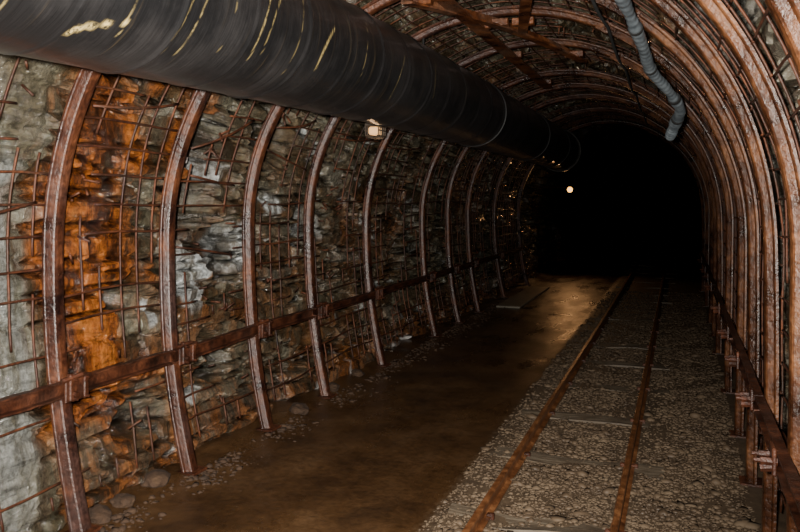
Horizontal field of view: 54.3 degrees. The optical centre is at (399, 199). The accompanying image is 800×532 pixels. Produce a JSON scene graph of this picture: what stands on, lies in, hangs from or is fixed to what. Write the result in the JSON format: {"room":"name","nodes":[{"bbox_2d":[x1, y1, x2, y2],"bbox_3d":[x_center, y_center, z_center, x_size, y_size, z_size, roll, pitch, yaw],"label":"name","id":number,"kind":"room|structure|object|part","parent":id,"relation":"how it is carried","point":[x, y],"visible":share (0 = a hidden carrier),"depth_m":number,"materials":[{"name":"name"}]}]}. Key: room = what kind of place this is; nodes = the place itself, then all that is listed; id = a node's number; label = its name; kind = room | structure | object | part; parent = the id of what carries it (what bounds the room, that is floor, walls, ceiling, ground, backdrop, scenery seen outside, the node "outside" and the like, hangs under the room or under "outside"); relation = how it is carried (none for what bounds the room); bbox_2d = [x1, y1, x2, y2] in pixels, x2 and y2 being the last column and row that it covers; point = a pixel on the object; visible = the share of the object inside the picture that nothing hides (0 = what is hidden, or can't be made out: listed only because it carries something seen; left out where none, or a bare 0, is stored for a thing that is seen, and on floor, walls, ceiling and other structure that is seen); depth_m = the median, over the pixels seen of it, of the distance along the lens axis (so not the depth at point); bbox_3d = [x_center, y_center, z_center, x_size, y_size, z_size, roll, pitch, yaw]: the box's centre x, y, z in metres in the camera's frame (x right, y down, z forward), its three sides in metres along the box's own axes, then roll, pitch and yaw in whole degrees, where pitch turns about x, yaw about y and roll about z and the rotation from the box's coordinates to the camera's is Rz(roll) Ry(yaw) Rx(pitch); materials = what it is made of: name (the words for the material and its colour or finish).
{"room":"underground passage","nodes":[
{"label":"underground passage","id":0,"kind":"room"},
{"bbox_2d":[0,54,600,531],"bbox_3d":[1.633,0.280,13.173,1.224,2.944,29.102,0,0,20],"label":"wall","id":1,"kind":"structure","parent":0,"point":[555,223],"depth_m":4.87,"materials":[{"name":"grey stone"}]},
{"bbox_2d":[0,56,60,531],"bbox_3d":[-1.519,0.206,3.079,0.514,2.317,0.807,0,0,20],"label":"mesh panel","id":2,"kind":"object","parent":1,"relation":"attached to","point":[13,171],"visible":0.84,"depth_m":3.34,"materials":[{"name":"brown metal"}]},
{"bbox_2d":[0,201,36,213],"bbox_3d":[-1.694,0.062,3.171,0.067,0.116,0.588,0,0,20],"label":"bar","id":3,"kind":"object","parent":2,"relation":"hanging from","point":[33,202],"visible":1,"depth_m":3.32,"materials":[{"name":"metal"}]},
{"bbox_2d":[64,74,185,486],"bbox_3d":[-1.241,0.205,3.861,0.513,2.325,0.807,0,0,20],"label":"mesh panel","id":4,"kind":"object","parent":1,"relation":"attached to","point":[113,88],"visible":0.7,"depth_m":4.00,"materials":[{"name":"brown metal"}]},
{"bbox_2d":[92,103,178,108],"bbox_3d":[-1.282,-0.474,3.876,0.060,0.087,0.601,0,0,23],"label":"bar","id":5,"kind":"object","parent":4,"relation":"hanging from","point":[174,104],"visible":1,"depth_m":3.78,"materials":[{"name":"metal"}]},
{"bbox_2d":[175,99,263,436],"bbox_3d":[-0.952,0.208,4.650,0.512,2.318,0.827,0,0,20],"label":"mesh panel","id":6,"kind":"object","parent":1,"relation":"attached to","point":[234,116],"visible":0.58,"depth_m":4.69,"materials":[{"name":"brown metal"}]},
{"bbox_2d":[175,246,232,254],"bbox_3d":[-1.151,0.308,4.695,0.064,0.093,0.585,0,0,20],"label":"bar","id":7,"kind":"object","parent":6,"relation":"attached to","point":[180,247],"visible":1,"depth_m":4.60,"materials":[{"name":"metal"}]},
{"bbox_2d":[189,174,234,185],"bbox_3d":[-1.109,-0.117,4.717,0.062,0.063,0.493,0,0,18],"label":"bar","id":8,"kind":"object","parent":6,"relation":"hanging from","point":[190,175],"visible":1,"depth_m":4.62,"materials":[{"name":"metal"}]},
{"bbox_2d":[190,119,254,149],"bbox_3d":[-1.033,-0.398,4.660,0.061,0.222,0.555,0,0,29],"label":"bar","id":9,"kind":"object","parent":6,"relation":"hanging from","point":[253,120],"visible":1,"depth_m":4.59,"materials":[{"name":"metal"}]},
{"bbox_2d":[254,107,322,400],"bbox_3d":[-0.663,0.204,5.466,0.514,2.326,0.857,0,0,20],"label":"mesh panel","id":10,"kind":"object","parent":1,"relation":"attached to","point":[307,347],"visible":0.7,"depth_m":5.59,"materials":[{"name":"brown metal"}]},
{"bbox_2d":[266,149,306,170],"bbox_3d":[-0.781,-0.282,5.504,0.058,0.130,0.698,0,0,17],"label":"bar","id":11,"kind":"object","parent":10,"relation":"hanging from","point":[279,156],"visible":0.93,"depth_m":5.40,"materials":[{"name":"metal"}]},
{"bbox_2d":[275,120,315,128],"bbox_3d":[-0.698,-0.530,5.418,0.060,0.104,0.504,0,0,25],"label":"bar","id":12,"kind":"object","parent":10,"relation":"hanging from","point":[314,120],"visible":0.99,"depth_m":5.36,"materials":[{"name":"metal"}]},
{"bbox_2d":[314,118,387,373],"bbox_3d":[-0.317,0.206,6.435,0.522,2.323,1.156,0,0,20],"label":"mesh panel","id":13,"kind":"object","parent":1,"relation":"attached to","point":[359,137],"visible":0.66,"depth_m":6.60,"materials":[{"name":"brown metal"}]},
{"bbox_2d":[332,137,373,140],"bbox_3d":[-0.355,-0.505,6.412,0.059,0.063,0.800,0,0,21],"label":"bar","id":14,"kind":"object","parent":13,"relation":"hanging from","point":[332,137],"visible":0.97,"depth_m":6.24,"materials":[{"name":"metal"}]},
{"bbox_2d":[370,130,434,346],"bbox_3d":[0.157,0.207,7.747,0.517,2.319,1.587,0,0,20],"label":"mesh panel","id":15,"kind":"object","parent":1,"relation":"attached to","point":[392,144],"visible":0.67,"depth_m":7.75,"materials":[{"name":"brown metal"}]},
{"bbox_2d":[387,147,420,149],"bbox_3d":[0.070,-0.511,7.588,0.059,0.069,0.900,0,0,22],"label":"bar","id":16,"kind":"object","parent":15,"relation":"hanging from","point":[387,147],"visible":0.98,"depth_m":7.42,"materials":[{"name":"metal"}]},
{"bbox_2d":[421,141,463,319],"bbox_3d":[0.594,0.207,8.966,0.518,2.318,0.957,0,0,20],"label":"mesh panel","id":17,"kind":"object","parent":1,"relation":"attached to","point":[437,178],"visible":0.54,"depth_m":9.04,"materials":[{"name":"brown metal"}]},
{"bbox_2d":[444,149,481,307],"bbox_3d":[0.923,0.208,9.884,0.515,2.316,0.947,0,0,20],"label":"mesh panel","id":18,"kind":"object","parent":1,"relation":"attached to","point":[462,180],"visible":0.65,"depth_m":10.08,"materials":[{"name":"brown metal"}]},
{"bbox_2d":[465,152,507,301],"bbox_3d":[1.356,0.209,11.094,0.523,2.318,1.577,0,0,20],"label":"mesh panel","id":19,"kind":"object","parent":1,"relation":"attached to","point":[502,157],"visible":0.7,"depth_m":11.20,"materials":[{"name":"brown metal"}]},
{"bbox_2d":[492,157,530,284],"bbox_3d":[1.949,0.205,12.741,0.518,2.324,1.877,0,0,20],"label":"mesh panel","id":20,"kind":"object","parent":1,"relation":"attached to","point":[507,193],"visible":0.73,"depth_m":12.95,"materials":[{"name":"brown metal"}]},
{"bbox_2d":[538,186,572,191],"bbox_3d":[3.281,-0.225,16.672,0.810,0.130,0.120,0,0,20],"label":"lamp","id":21,"kind":"object","parent":1,"relation":"attached to","point":[569,189],"visible":0.96,"depth_m":16.61,"materials":[{"name":"brown"}]},
{"bbox_2d":[59,243,785,531],"bbox_3d":[3.347,1.482,12.505,4.250,0.065,29.000,0,0,20],"label":"floor","id":22,"kind":"structure","parent":0,"point":[386,463],"depth_m":5.03,"materials":[{"name":"brown soil"}]},
{"bbox_2d":[88,504,111,523],"bbox_3d":[-1.413,1.476,3.657,0.168,0.087,0.125,0,0,42],"label":"rock","id":23,"kind":"object","parent":22,"relation":"on","point":[98,514],"visible":0.79,"depth_m":3.61,"materials":[{"name":"stone"}]},
{"bbox_2d":[109,493,135,507],"bbox_3d":[-1.357,1.475,3.817,0.128,0.072,0.107,0,0,31],"label":"rock","id":24,"kind":"object","parent":22,"relation":"on","point":[121,500],"visible":0.95,"depth_m":3.78,"materials":[{"name":"grey stone"}]},
{"bbox_2d":[140,469,170,487],"bbox_3d":[-1.274,1.457,4.079,0.140,0.094,0.173,0,0,1],"label":"rock","id":25,"kind":"object","parent":22,"relation":"on","point":[156,478],"visible":0.94,"depth_m":4.03,"materials":[{"name":"grey stone"}]},
{"bbox_2d":[289,402,308,414],"bbox_3d":[-0.709,1.468,5.470,0.140,0.088,0.166,0,0,-13],"label":"rock","id":26,"kind":"object","parent":22,"relation":"on","point":[296,408],"visible":0.94,"depth_m":5.42,"materials":[{"name":"stone"}]},
{"bbox_2d":[97,299,505,531],"bbox_3d":[0.158,1.496,7.251,0.446,0.067,9.273,0,0,20],"label":"rubble","id":27,"kind":"object","parent":22,"relation":"on","point":[121,516],"visible":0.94,"depth_m":4.49,"materials":[{"name":"grey stone"}]},
{"bbox_2d":[329,382,339,391],"bbox_3d":[-0.540,1.463,6.088,0.142,0.080,0.123,0,0,15],"label":"rock","id":28,"kind":"object","parent":22,"relation":"on","point":[334,387],"visible":0.55,"depth_m":6.04,"materials":[{"name":"stone"}]},
{"bbox_2d":[351,369,364,376],"bbox_3d":[-0.357,1.467,6.600,0.114,0.070,0.130,0,0,-1],"label":"rock","id":29,"kind":"object","parent":22,"relation":"on","point":[355,372],"visible":0.94,"depth_m":6.56,"materials":[{"name":"brown stone"}]},
{"bbox_2d":[42,0,799,531],"bbox_3d":[-0.125,0.076,3.020,3.106,2.841,0.168,0,0,20],"label":"steel arch","id":30,"kind":"object","parent":22,"relation":"on","point":[80,95],"visible":0.86,"depth_m":3.46,"materials":[{"name":"brown metal"}]},
{"bbox_3d":[-1.421,1.480,3.485,0.120,0.014,0.130,0,0,20],"label":"foot plate","id":31,"kind":"part","parent":30,"relation":"part of","materials":[{"name":"brown metal"}]},
{"bbox_2d":[751,395,799,531],"bbox_3d":[1.173,0.840,2.453,0.102,0.090,1.650,0,0,20],"label":"tie beam","id":32,"kind":"structure","parent":30,"relation":"attached to","point":[777,459],"depth_m":2.50,"materials":[{"name":"brown metal"}]},
{"bbox_2d":[159,0,778,531],"bbox_3d":[0.157,0.080,3.800,3.102,2.831,0.168,0,0,20],"label":"steel arch","id":33,"kind":"object","parent":22,"relation":"on","point":[167,289],"visible":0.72,"depth_m":3.37,"materials":[{"name":"brown metal"}]},
{"bbox_3d":[-1.141,1.480,4.266,0.120,0.014,0.130,0,0,20],"label":"foot plate","id":34,"kind":"part","parent":33,"relation":"part of","materials":[{"name":"brown metal"}]},
{"bbox_2d":[169,308,314,365],"bbox_3d":[-0.914,0.834,5.001,0.088,0.128,1.723,0,0,20],"label":"tie beam","id":35,"kind":"structure","parent":33,"relation":"attached to","point":[187,352],"depth_m":4.79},
{"bbox_2d":[512,0,534,33],"bbox_3d":[0.742,-1.191,4.568,0.158,0.165,2.162,0,0,8],"label":"brace","id":36,"kind":"object","parent":33,"relation":"attached to","point":[524,20],"visible":1,"depth_m":5.20,"materials":[{"name":"orange metal"}]},
{"bbox_2d":[614,0,685,140],"bbox_3d":[1.261,-0.734,4.037,0.175,0.635,3.286,0,0,26],"label":"hose","id":37,"kind":"object","parent":33,"relation":"hanging from","point":[635,27],"visible":1,"depth_m":4.49,"materials":[{"name":"grey plastic"}]},
{"bbox_2d":[242,0,761,487],"bbox_3d":[0.447,0.080,4.599,3.096,2.833,0.168,0,0,20],"label":"steel arch","id":38,"kind":"object","parent":22,"relation":"on","point":[750,479],"visible":0.72,"depth_m":4.20,"materials":[{"name":"brown metal"}]},
{"bbox_3d":[-0.854,1.480,5.066,0.120,0.014,0.130,0,0,20],"label":"foot plate","id":39,"kind":"part","parent":38,"relation":"part of","materials":[{"name":"brown metal"}]},
{"bbox_2d":[374,0,661,49],"bbox_3d":[0.574,-1.168,5.021,2.101,0.424,0.856,0,0,20],"label":"mesh panel","id":40,"kind":"object","parent":38,"relation":"attached to","point":[463,1],"visible":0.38,"depth_m":5.22,"materials":[{"name":"brown metal"}]},
{"bbox_2d":[724,329,762,410],"bbox_3d":[1.747,0.840,4.048,0.104,0.090,1.720,0,0,20],"label":"tie beam","id":41,"kind":"structure","parent":38,"relation":"attached to","point":[740,359],"depth_m":3.75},
{"bbox_3d":[1.848,1.480,4.097,0.120,0.014,0.130,0,0,20],"label":"foot plate","id":42,"kind":"part","parent":38,"relation":"part of","materials":[{"name":"brown metal"}]},
{"bbox_2d":[496,286,549,308],"bbox_3d":[1.937,1.488,12.055,0.340,0.030,2.600,0,0,20],"label":"concrete slab","id":43,"kind":"object","parent":22,"relation":"on","point":[522,298],"visible":1,"depth_m":11.78,"materials":[{"name":"grey concrete"}]},
{"bbox_2d":[303,6,746,438],"bbox_3d":[0.744,0.081,5.428,3.097,2.831,0.168,0,0,20],"label":"steel arch","id":44,"kind":"object","parent":22,"relation":"on","point":[618,33],"visible":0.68,"depth_m":5.22,"materials":[{"name":"brown metal"}]},
{"bbox_3d":[-0.556,1.480,5.894,0.120,0.014,0.130,0,0,20],"label":"foot plate","id":45,"kind":"part","parent":44,"relation":"part of","materials":[{"name":"brown metal"}]},
{"bbox_2d":[312,275,428,319],"bbox_3d":[-0.151,0.834,7.128,0.088,0.128,2.783,0,0,20],"label":"tie beam","id":46,"kind":"structure","parent":44,"relation":"attached to","point":[321,310],"depth_m":6.74,"materials":[{"name":"brown metal"}]},
{"bbox_2d":[433,0,552,88],"bbox_3d":[0.488,-1.230,5.296,0.150,0.080,6.500,0,0,20],"label":"brace","id":47,"kind":"object","parent":44,"relation":"attached to","point":[483,31],"visible":0.92,"depth_m":5.91,"materials":[{"name":"orange metal"}]},
{"bbox_2d":[401,0,586,62],"bbox_3d":[0.789,-1.218,5.587,0.159,0.128,2.488,0,0,37],"label":"brace","id":48,"kind":"object","parent":44,"relation":"attached to","point":[503,24],"visible":0.96,"depth_m":5.42,"materials":[{"name":"orange metal"}]},
{"bbox_3d":[2.145,1.480,4.925,0.120,0.014,0.130,0,0,20],"label":"foot plate","id":49,"kind":"part","parent":44,"relation":"part of","materials":[{"name":"brown metal"}]},
{"bbox_2d":[446,506,626,531],"bbox_3d":[0.683,1.522,3.534,0.972,0.129,0.181,0,0,17],"label":"sleeper","id":50,"kind":"object","parent":22,"relation":"on","point":[514,523],"visible":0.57,"depth_m":3.56,"materials":[{"name":"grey wood"}]},
{"bbox_2d":[362,38,734,393],"bbox_3d":[1.139,0.076,6.540,3.106,2.841,0.168,0,0,20],"label":"steel arch","id":51,"kind":"object","parent":22,"relation":"on","point":[366,251],"visible":0.76,"depth_m":6.38,"materials":[{"name":"brown metal"}]},
{"bbox_3d":[-0.158,1.480,7.005,0.120,0.014,0.130,0,0,20],"label":"foot plate","id":52,"kind":"part","parent":51,"relation":"part of","materials":[{"name":"brown metal"}]},
{"bbox_2d":[591,0,647,124],"bbox_3d":[1.699,-1.044,5.977,0.018,0.065,10.001,0,0,20],"label":"cable","id":53,"kind":"object","parent":51,"relation":"hanging from","point":[592,1],"visible":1,"depth_m":5.27,"materials":[{"name":"black rubber"}]},
{"bbox_2d":[710,285,734,340],"bbox_3d":[2.510,0.840,6.175,0.103,0.090,2.780,0,0,20],"label":"tie beam","id":54,"kind":"structure","parent":51,"relation":"attached to","point":[720,308],"depth_m":5.68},
{"bbox_3d":[2.544,1.480,6.035,0.120,0.014,0.130,0,0,20],"label":"foot plate","id":55,"kind":"part","parent":51,"relation":"part of","materials":[{"name":"brown metal"}]},
{"bbox_2d":[462,243,647,531],"bbox_3d":[3.830,1.445,13.341,0.112,0.074,25.301,0,0,19],"label":"rail","id":56,"kind":"object","parent":22,"relation":"on","point":[490,502],"visible":0.99,"depth_m":4.74,"materials":[{"name":"metal"}]},
{"bbox_2d":[419,70,723,353],"bbox_3d":[1.684,0.080,8.055,3.102,2.831,0.168,0,0,20],"label":"steel arch","id":57,"kind":"object","parent":22,"relation":"on","point":[655,99],"visible":0.78,"depth_m":7.89,"materials":[{"name":"brown metal"}]},
{"bbox_2d":[426,261,473,282],"bbox_3d":[0.650,0.834,9.359,0.088,0.128,1.943,0,0,20],"label":"tie beam","id":58,"kind":"structure","parent":57,"relation":"attached to","point":[433,275],"depth_m":9.21,"materials":[{"name":"brown metal"}]},
{"bbox_2d":[702,268,715,291],"bbox_3d":[3.310,0.840,8.406,0.102,0.090,1.940,0,0,20],"label":"tie beam","id":59,"kind":"structure","parent":57,"relation":"attached to","point":[709,277],"depth_m":8.14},
{"bbox_3d":[1.111,-1.130,8.260,0.060,0.091,0.050,0,0,20],"label":"hanger","id":60,"kind":"object","parent":57,"relation":"attached to","visible":0},
{"bbox_2d":[0,0,581,171],"bbox_3d":[0.221,-0.748,5.839,0.660,0.702,13.540,0,0,20],"label":"pipe","id":61,"kind":"object","parent":60,"relation":"hanging from","point":[323,57],"visible":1,"depth_m":3.29,"materials":[{"name":"black plastic"}]},
{"bbox_2d":[364,123,385,139],"bbox_3d":[-0.189,-0.624,5.986,0.120,0.313,0.160,0,0,20],"label":"lamp","id":62,"kind":"object","parent":61,"relation":"attached to","point":[371,129],"visible":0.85,"depth_m":5.94,"materials":[{"name":"metal"}]},
{"bbox_3d":[-0.189,-0.528,5.986,0.075,0.060,0.120,0,0,20],"label":"glass","id":63,"kind":"part","parent":62,"relation":"part of","materials":[{"name":"white glass"}]},
{"bbox_2d":[492,446,663,474],"bbox_3d":[0.992,1.519,4.413,0.976,0.123,0.183,0,0,22],"label":"sleeper","id":64,"kind":"object","parent":22,"relation":"on","point":[500,450],"visible":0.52,"depth_m":4.42,"materials":[{"name":"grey wood"}]},
{"bbox_2d":[445,83,716,336],"bbox_3d":[2.018,0.080,8.976,3.096,2.833,0.168,0,0,20],"label":"steel arch","id":65,"kind":"object","parent":22,"relation":"on","point":[655,108],"visible":0.65,"depth_m":8.91,"materials":[{"name":"brown metal"}]},
{"bbox_2d":[465,94,712,323],"bbox_3d":[2.345,0.081,9.889,3.097,2.831,0.168,0,0,20],"label":"steel arch","id":66,"kind":"object","parent":22,"relation":"on","point":[648,111],"visible":0.67,"depth_m":9.87,"materials":[{"name":"brown metal"}]},
{"bbox_2d":[472,246,523,267],"bbox_3d":[1.570,0.834,11.924,0.090,0.128,3.493,0,0,20],"label":"tie beam","id":67,"kind":"structure","parent":66,"relation":"attached to","point":[502,254],"depth_m":11.60,"materials":[{"name":"brown metal"}]},
{"bbox_2d":[418,290,760,531],"bbox_3d":[2.239,1.483,7.376,1.509,0.082,11.058,0,0,20],"label":"gravel","id":68,"kind":"object","parent":22,"relation":"on","point":[744,521],"visible":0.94,"depth_m":4.66,"materials":[{"name":"grey gravel"}]},
{"bbox_2d":[521,410,666,427],"bbox_3d":[1.303,1.522,5.291,0.967,0.129,0.179,0,0,20],"label":"sleeper","id":69,"kind":"object","parent":22,"relation":"on","point":[553,416],"visible":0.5,"depth_m":5.21,"materials":[{"name":"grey wood"}]},
{"bbox_2d":[492,108,708,306],"bbox_3d":[2.882,0.076,11.396,3.106,2.841,0.168,0,0,20],"label":"steel arch","id":70,"kind":"object","parent":22,"relation":"on","point":[662,129],"visible":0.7,"depth_m":11.29,"materials":[{"name":"brown metal"}]},
{"bbox_2d":[697,250,708,273],"bbox_3d":[4.232,0.840,10.970,0.105,0.090,3.490,0,0,20],"label":"tie beam","id":71,"kind":"structure","parent":70,"relation":"attached to","point":[702,260],"depth_m":10.52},
{"bbox_2d":[542,381,668,394],"bbox_3d":[1.620,1.523,6.164,0.969,0.132,0.186,0,0,20],"label":"sleeper","id":72,"kind":"object","parent":22,"relation":"on","point":[617,388],"visible":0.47,"depth_m":6.15,"materials":[{"name":"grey wood"}]},
{"bbox_2d":[517,121,704,291],"bbox_3d":[3.526,0.080,13.184,3.102,2.831,0.168,0,0,20],"label":"steel arch","id":73,"kind":"object","parent":22,"relation":"on","point":[649,130],"visible":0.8,"depth_m":13.04,"materials":[{"name":"brown metal"}]},
{"bbox_2d":[563,357,670,370],"bbox_3d":[1.935,1.520,7.036,0.974,0.126,0.177,0,0,23],"label":"sleeper","id":74,"kind":"object","parent":22,"relation":"on","point":[564,358],"visible":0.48,"depth_m":7.08,"materials":[{"name":"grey wood"}]},
{"bbox_2d":[573,341,669,349],"bbox_3d":[2.248,1.521,7.913,0.972,0.129,0.186,0,0,20],"label":"sleeper","id":75,"kind":"object","parent":22,"relation":"on","point":[607,345],"visible":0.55,"depth_m":7.91,"materials":[{"name":"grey wood"}]},
{"bbox_2d":[585,328,672,334],"bbox_3d":[2.568,1.524,8.790,0.973,0.135,0.183,0,0,23],"label":"sleeper","id":76,"kind":"object","parent":22,"relation":"on","point":[632,331],"visible":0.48,"depth_m":8.70,"materials":[{"name":"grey wood"}]},
{"bbox_2d":[593,316,673,322],"bbox_3d":[2.885,1.524,9.665,0.972,0.134,0.179,0,0,20],"label":"sleeper","id":77,"kind":"object","parent":22,"relation":"on","point":[594,317],"visible":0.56,"depth_m":9.62,"materials":[{"name":"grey wood"}]},
{"bbox_2d":[610,244,667,531],"bbox_3d":[4.390,1.445,13.140,0.112,0.074,25.301,0,0,19],"label":"rail","id":78,"kind":"object","parent":22,"relation":"on","point":[618,522],"visible":1,"depth_m":4.74,"materials":[{"name":"metal"}]},
{"bbox_2d":[764,0,799,75],"bbox_3d":[-0.402,0.081,2.237,3.097,2.831,0.168,0,0,20],"label":"steel arch","id":79,"kind":"object","parent":22,"relation":"on","point":[785,13],"visible":1,"depth_m":1.75,"materials":[{"name":"brown metal"}]},
{"bbox_2d":[0,351,173,418],"bbox_3d":[-1.486,0.834,3.406,0.088,0.128,1.653,0,0,20],"label":"tie beam","id":80,"kind":"structure","parent":79,"relation":"attached to","point":[74,387],"depth_m":3.48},
{"bbox_2d":[346,0,694,168],"bbox_3d":[3.305,-1.429,12.573,2.951,1.059,29.100,0,0,20],"label":"ceiling","id":81,"kind":"structure","parent":0,"point":[602,144],"depth_m":7.89,"materials":[{"name":"stone"}]},
{"bbox_2d":[345,0,657,18],"bbox_3d":[0.280,-1.163,4.208,2.096,0.417,0.827,0,0,20],"label":"mesh panel","id":82,"kind":"object","parent":81,"relation":"attached to","point":[634,1],"visible":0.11,"depth_m":4.18,"materials":[{"name":"brown metal"}]},
{"bbox_2d":[424,5,664,76],"bbox_3d":[0.922,-1.163,5.991,2.100,0.415,1.156,0,0,20],"label":"mesh panel","id":83,"kind":"object","parent":81,"relation":"attached to","point":[545,21],"visible":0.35,"depth_m":6.12,"materials":[{"name":"brown metal"}]},
{"bbox_2d":[465,39,667,99],"bbox_3d":[1.393,-1.167,7.304,2.102,0.426,1.587,0,0,20],"label":"mesh panel","id":84,"kind":"object","parent":81,"relation":"attached to","point":[588,56],"visible":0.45,"depth_m":7.41,"materials":[{"name":"brown metal"}]},
{"bbox_2d":[503,69,667,103],"bbox_3d":[1.830,-1.167,8.523,2.097,0.422,0.957,0,0,20],"label":"mesh panel","id":85,"kind":"object","parent":81,"relation":"attached to","point":[589,80],"visible":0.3,"depth_m":8.66,"materials":[{"name":"brown metal"}]},
{"bbox_2d":[521,81,668,113],"bbox_3d":[2.159,-1.166,9.441,2.097,0.422,0.946,0,0,20],"label":"mesh panel","id":86,"kind":"object","parent":81,"relation":"attached to","point":[584,89],"visible":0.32,"depth_m":9.63,"materials":[{"name":"brown metal"}]},
{"bbox_2d":[531,93,667,127],"bbox_3d":[2.593,-1.167,10.650,2.109,0.424,1.576,0,0,20],"label":"mesh panel","id":87,"kind":"object","parent":81,"relation":"attached to","point":[610,105],"visible":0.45,"depth_m":10.93,"materials":[{"name":"brown metal"}]},
{"bbox_2d":[588,154,699,244],"bbox_3d":[8.241,-0.200,26.212,4.600,3.600,0.379,0,0,20],"label":"tunnel end","id":88,"kind":"structure","parent":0,"point":[640,199],"depth_m":26.23,"materials":[{"name":"black"}]},
{"bbox_2d":[683,0,799,483],"bbox_3d":[4.862,0.183,12.014,1.030,2.862,29.100,0,0,20],"label":"wall","id":89,"kind":"structure","parent":0,"point":[750,7],"depth_m":3.92,"materials":[{"name":"brown stone"}]},
{"bbox_2d":[675,136,709,268],"bbox_3d":[4.427,0.190,11.851,0.527,2.305,1.876,0,0,20],"label":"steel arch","id":90,"kind":"object","parent":89,"relation":"attached to","point":[678,139],"visible":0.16,"depth_m":11.54,"materials":[{"name":"brown metal"}]},
{"bbox_2d":[669,104,725,328],"bbox_3d":[3.072,0.188,8.077,0.529,2.308,0.959,0,0,20],"label":"mesh panel","id":91,"kind":"object","parent":89,"relation":"attached to","point":[685,120],"visible":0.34,"depth_m":7.76,"materials":[{"name":"brown metal"}]},
{"bbox_2d":[668,80,736,371],"bbox_3d":[2.634,0.188,6.858,0.526,2.307,1.586,0,0,20],"label":"mesh panel","id":92,"kind":"object","parent":89,"relation":"attached to","point":[706,126],"visible":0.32,"depth_m":6.24,"materials":[{"name":"brown metal"}]},
{"bbox_2d":[664,55,747,409],"bbox_3d":[2.166,0.190,5.544,0.533,2.304,1.157,0,0,20],"label":"mesh panel","id":93,"kind":"object","parent":89,"relation":"attached to","point":[677,66],"visible":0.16,"depth_m":5.15,"materials":[{"name":"brown metal"}]},
{"bbox_2d":[661,27,763,448],"bbox_3d":[1.817,0.190,4.575,0.530,2.304,0.856,0,0,20],"label":"mesh panel","id":94,"kind":"object","parent":89,"relation":"attached to","point":[725,102],"visible":0.2,"depth_m":4.29,"materials":[{"name":"brown metal"}]},
{"bbox_2d":[659,0,784,512],"bbox_3d":[1.524,0.189,3.761,0.530,2.305,0.826,0,0,20],"label":"mesh panel","id":95,"kind":"object","parent":89,"relation":"attached to","point":[781,391],"visible":0.32,"depth_m":3.36,"materials":[{"name":"brown metal"}]},
{"bbox_2d":[680,0,799,509],"bbox_3d":[1.240,0.189,2.971,0.525,2.306,0.807,0,0,20],"label":"mesh panel","id":96,"kind":"object","parent":89,"relation":"attached to","point":[753,43],"visible":0.3,"depth_m":3.17,"materials":[{"name":"brown metal"}]},
{"bbox_2d":[729,0,799,132],"bbox_3d":[0.959,0.190,2.190,0.525,2.303,0.806,0,0,20],"label":"mesh panel","id":97,"kind":"object","parent":89,"relation":"attached to","point":[765,12],"visible":0.76,"depth_m":2.42,"materials":[{"name":"brown metal"}]}
]}

